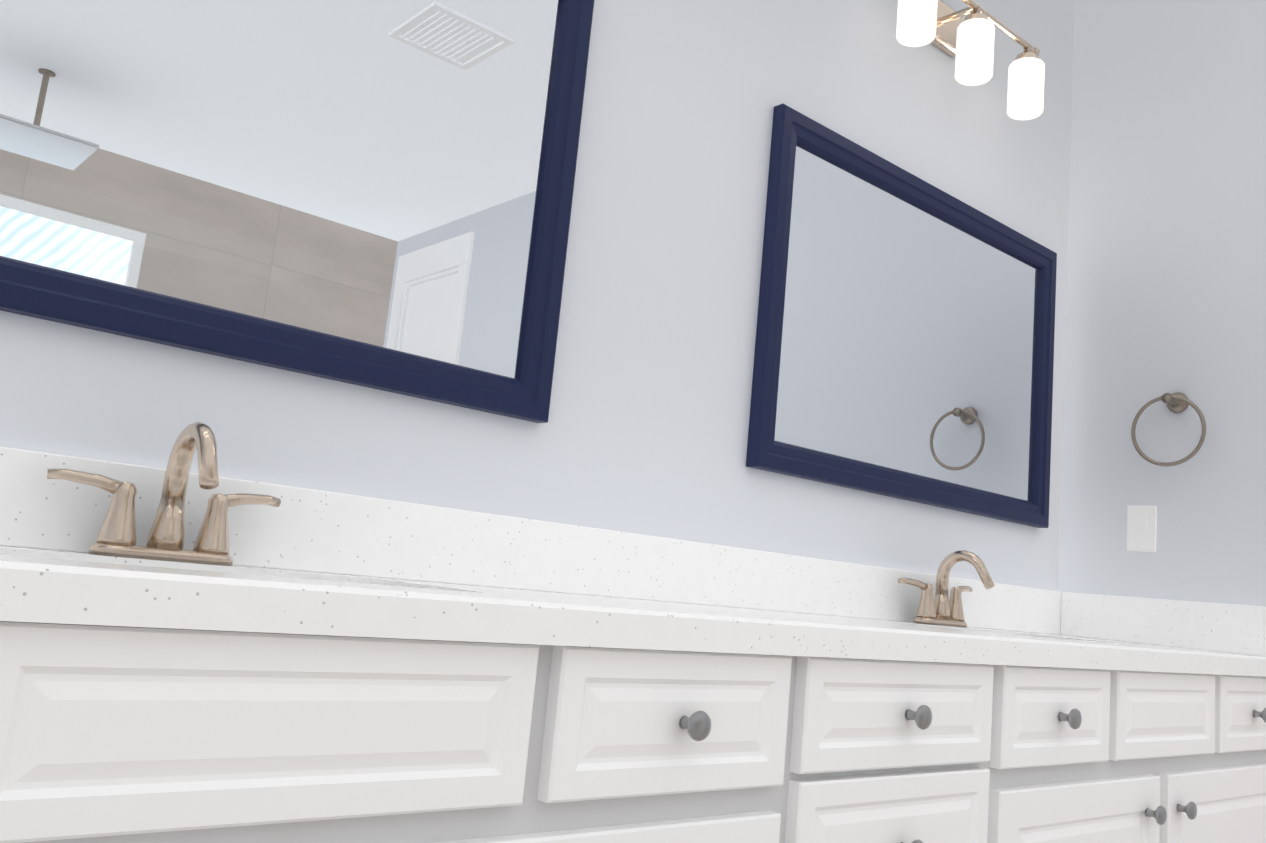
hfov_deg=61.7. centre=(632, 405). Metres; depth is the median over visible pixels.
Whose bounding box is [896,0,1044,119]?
sconce
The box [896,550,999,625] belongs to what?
faucet
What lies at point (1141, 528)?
light switch
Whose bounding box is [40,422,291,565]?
faucet
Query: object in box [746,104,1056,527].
mirror
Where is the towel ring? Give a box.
[1131,392,1205,466]
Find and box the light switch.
[1127,506,1156,551]
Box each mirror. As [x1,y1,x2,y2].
[0,0,593,422]
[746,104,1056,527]
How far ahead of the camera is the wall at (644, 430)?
1.97 m
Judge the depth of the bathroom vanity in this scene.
1.08 m
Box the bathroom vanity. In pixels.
[0,598,1265,842]
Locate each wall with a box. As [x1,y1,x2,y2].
[0,0,1073,590]
[1057,0,1265,606]
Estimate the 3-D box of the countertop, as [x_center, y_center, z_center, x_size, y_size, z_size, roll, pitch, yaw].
[0.148,0.333,1.610,3.083,0.042,0.563,13,-12,-40]
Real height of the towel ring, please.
0.197 m
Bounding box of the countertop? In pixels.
[0,542,1265,669]
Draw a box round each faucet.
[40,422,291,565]
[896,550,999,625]
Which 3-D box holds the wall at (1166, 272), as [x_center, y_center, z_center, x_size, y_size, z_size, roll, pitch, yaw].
[1.641,0.100,2.439,0.120,2.740,1.305,13,-12,-40]
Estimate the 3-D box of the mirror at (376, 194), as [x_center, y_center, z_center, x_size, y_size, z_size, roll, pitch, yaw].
[-0.580,-0.477,1.401,1.260,0.798,0.029,13,-12,-40]

